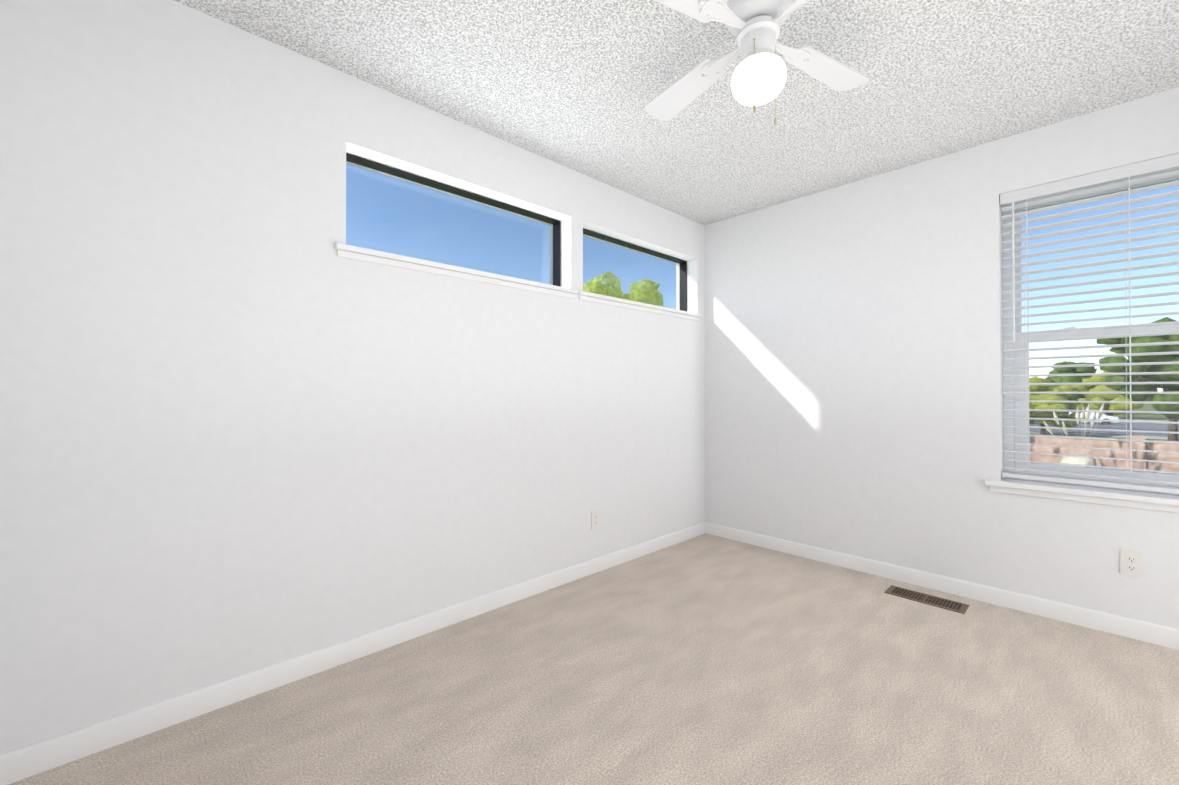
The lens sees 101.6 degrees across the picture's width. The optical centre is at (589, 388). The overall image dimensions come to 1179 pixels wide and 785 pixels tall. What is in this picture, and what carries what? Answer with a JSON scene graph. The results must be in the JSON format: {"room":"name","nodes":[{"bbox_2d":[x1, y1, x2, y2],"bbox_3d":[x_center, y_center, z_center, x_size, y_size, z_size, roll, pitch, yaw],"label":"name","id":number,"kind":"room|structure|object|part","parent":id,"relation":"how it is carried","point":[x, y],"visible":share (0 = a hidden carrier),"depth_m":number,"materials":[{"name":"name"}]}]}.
{"room":"empty bedroom","nodes":[
{"label":"empty bedroom","id":0,"kind":"room"},
{"bbox_2d":[0,0,704,754],"bbox_3d":[-0.492,-0.089,2.626,4.090,2.440,0.200,0,-1,-43],"label":"wall","id":1,"kind":"structure","parent":0,"point":[250,420],"depth_m":1.79,"materials":[{"name":"paint"}]},
{"bbox_2d":[0,522,704,784],"bbox_3d":[-0.419,1.088,2.541,3.690,0.085,0.013,0,-1,-43],"label":"baseboard","id":2,"kind":"structure","parent":1,"relation":"attached to","point":[37,758],"depth_m":1.80,"materials":[{"name":"white wood"}]},
{"bbox_2d":[346,153,560,286],"bbox_3d":[-0.650,-0.802,2.522,1.243,0.445,0.070,0,-1,-43],"label":"window","id":3,"kind":"structure","parent":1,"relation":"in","point":[556,238],"depth_m":2.52,"materials":[{"name":"grey metal"}]},
{"bbox_2d":[334,243,577,298],"bbox_3d":[-0.589,-0.565,2.444,1.318,0.050,0.124,0,-1,-43],"label":"window sill","id":4,"kind":"structure","parent":1,"relation":"attached to","point":[372,256],"depth_m":2.28,"materials":[{"name":"white wood"}]},
{"bbox_2d":[591,509,599,528],"bbox_3d":[0.039,0.807,2.981,0.070,0.115,0.007,0,-1,-43],"label":"electrical outlet","id":5,"kind":"object","parent":1,"relation":"attached to","point":[595,519],"visible":1,"depth_m":2.98,"materials":[{"name":"white plastic"}]},
{"bbox_2d":[583,228,686,310],"bbox_3d":[0.311,-0.796,3.433,1.215,0.445,0.070,0,-1,-43],"label":"window","id":6,"kind":"structure","parent":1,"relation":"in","point":[683,285],"depth_m":3.57,"materials":[{"name":"grey metal"}]},
{"bbox_2d":[577,291,702,320],"bbox_3d":[0.373,-0.559,3.355,1.290,0.050,0.124,0,-1,-43],"label":"window sill","id":7,"kind":"structure","parent":1,"relation":"attached to","point":[605,299],"depth_m":3.23,"materials":[{"name":"white wood"}]},
{"bbox_2d":[8,533,1178,784],"bbox_3d":[0.677,1.183,1.383,4.090,0.120,3.600,0,-1,-43],"label":"floor","id":8,"kind":"structure","parent":0,"point":[706,659],"depth_m":1.74,"materials":[{"name":"carpet"}]},
{"bbox_2d":[884,585,968,613],"bbox_3d":[1.808,1.129,2.589,0.140,0.004,0.356,0,-1,-43],"label":"air vent register","id":9,"kind":"object","parent":8,"relation":"on","point":[947,604],"visible":1,"depth_m":2.58,"materials":[{"name":"brown metal"}]},
{"bbox_2d":[174,0,1178,225],"bbox_3d":[0.677,-1.377,1.400,4.090,0.120,3.600,0,-1,-43],"label":"ceiling","id":10,"kind":"structure","parent":0,"point":[577,85],"depth_m":2.01,"materials":[{"name":"white paint"}]},
{"bbox_2d":[645,0,868,124],"bbox_3d":[0.549,-1.084,1.565,0.835,0.463,0.835,0,0,15],"label":"ceiling fan","id":11,"kind":"object","parent":10,"relation":"hanging from","point":[759,76],"visible":1,"depth_m":1.54,"materials":[{"name":"white"}]},
{"bbox_3d":[0.549,-0.998,1.565,0.172,0.121,0.172,0,-1,-43],"label":"globe","id":12,"kind":"part","parent":11,"relation":"part of","materials":[{"name":"white glass"}]},
{"bbox_2d":[705,87,1178,628],"bbox_3d":[2.089,-0.088,2.729,0.200,2.440,3.200,0,-1,-43],"label":"wall","id":13,"kind":"structure","parent":0,"point":[853,369],"depth_m":2.83,"materials":[{"name":"paint"}]},
{"bbox_2d":[705,522,1178,649],"bbox_3d":[2.012,1.089,2.648,0.013,0.085,3.200,0,-1,-43],"label":"baseboard","id":14,"kind":"structure","parent":13,"relation":"attached to","point":[1160,635],"depth_m":2.58,"materials":[{"name":"white wood"}]},
{"bbox_2d":[985,478,1178,512],"bbox_3d":[2.489,0.508,2.209,0.140,0.060,1.030,0,-1,-43],"label":"window sill","id":15,"kind":"structure","parent":13,"relation":"attached to","point":[1144,500],"depth_m":2.27,"materials":[{"name":"white wood"}]},
{"bbox_2d":[1002,169,1178,495],"bbox_3d":[2.565,-0.269,2.286,0.070,1.515,0.910,0,-1,-43],"label":"window","id":16,"kind":"structure","parent":13,"relation":"in","point":[1172,477],"depth_m":2.46,"materials":[{"name":"white plastic"}]},
{"bbox_2d":[1000,153,1178,493],"bbox_3d":[2.485,-0.283,2.211,0.076,1.483,0.902,0,-1,-43],"label":"window blind","id":17,"kind":"object","parent":16,"relation":"attached to","point":[1136,170],"visible":1,"depth_m":2.30,"materials":[{"name":"white plastic"}]},
{"bbox_2d":[1120,549,1142,577],"bbox_3d":[2.459,0.791,2.182,0.007,0.115,0.070,0,-1,-43],"label":"electrical outlet","id":18,"kind":"object","parent":13,"relation":"attached to","point":[1131,562],"visible":1,"depth_m":2.18,"materials":[{"name":"white plastic"}]},
{"label":"outside","id":19,"kind":"structure","parent":0,"visible":0},
{"bbox_2d":[1030,404,1178,440],"bbox_3d":[19.541,3.602,51.474,400.000,0.300,350.000,0,-1,-43],"label":"lawn","id":20,"kind":"structure","parent":19,"point":[1153,416],"depth_m":61.43,"materials":[{"name":"green plant"}]},
{"bbox_2d":[583,271,663,306],"bbox_3d":[0.184,0.461,9.820,4.678,5.436,4.645,0,-1,-43],"label":"tree","id":21,"kind":"object","parent":20,"relation":"on","point":[641,295],"depth_m":8.99,"materials":[{"name":"green plant"}]},
{"bbox_2d":[1029,377,1052,387],"bbox_3d":[55.795,0.934,62.187,5.990,5.175,5.916,0,-1,-43],"label":"tree","id":22,"kind":"object","parent":20,"relation":"on","point":[1038,379],"depth_m":60.90,"materials":[{"name":"green plant"}]},
{"bbox_2d":[1029,379,1090,434],"bbox_3d":[33.133,1.324,35.189,4.354,4.042,4.910,0,-1,-43],"label":"tree","id":23,"kind":"object","parent":20,"relation":"on","point":[1057,397],"depth_m":34.27,"materials":[{"name":"green plant"}]},
{"bbox_2d":[1045,361,1096,400],"bbox_3d":[68.648,-0.263,69.538,9.012,7.666,7.026,0,-1,-43],"label":"tree","id":24,"kind":"object","parent":20,"relation":"on","point":[1066,379],"depth_m":67.53,"materials":[{"name":"green plant"}]},
{"bbox_2d":[1043,403,1103,467],"bbox_3d":[13.695,1.984,24.009,2.702,3.059,22.652,0,-1,-43],"label":"pampas grass","id":25,"kind":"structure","parent":20,"relation":"on","point":[1075,459],"depth_m":18.44,"materials":[{"name":"beige plant"}]},
{"bbox_2d":[1030,420,1178,436],"bbox_3d":[31.294,3.510,62.610,27.000,0.030,350.000,0,-1,-43],"label":"street","id":26,"kind":"structure","parent":20,"relation":"on","point":[1137,426],"depth_m":40.77,"materials":[{"name":"grey asphalt"}]},
{"bbox_2d":[1069,412,1118,424],"bbox_3d":[48.272,2.712,46.875,1.760,1.420,4.445,0,-1,-43],"label":"car","id":27,"kind":"object","parent":26,"relation":"on","point":[1106,416],"depth_m":45.34,"materials":[{"name":"white metal"}]},
{"bbox_2d":[1030,434,1178,473],"bbox_3d":[7.601,2.622,33.281,0.410,1.420,200.000,0,-1,-43],"label":"brick wall","id":28,"kind":"structure","parent":20,"relation":"on","point":[1135,455],"depth_m":19.11,"materials":[{"name":"beige brick"}]},
{"bbox_2d":[1031,419,1178,439],"bbox_3d":[31.040,3.493,62.369,32.300,0.060,350.000,0,-1,-43],"label":"sidewalk","id":29,"kind":"structure","parent":20,"relation":"on","point":[1109,435],"depth_m":34.66,"materials":[{"name":"grey concrete"}]},
{"bbox_2d":[1070,371,1146,415],"bbox_3d":[62.255,0.489,57.368,5.816,6.003,7.105,0,-1,-43],"label":"tree","id":30,"kind":"object","parent":20,"relation":"on","point":[1108,406],"depth_m":56.71,"materials":[{"name":"green plant"}]},
{"bbox_2d":[1096,317,1178,440],"bbox_3d":[24.543,0.073,19.984,4.658,6.344,4.766,0,-1,-43],"label":"tree","id":31,"kind":"object","parent":20,"relation":"on","point":[1149,378],"depth_m":19.82,"materials":[{"name":"green plant"}]}
]}

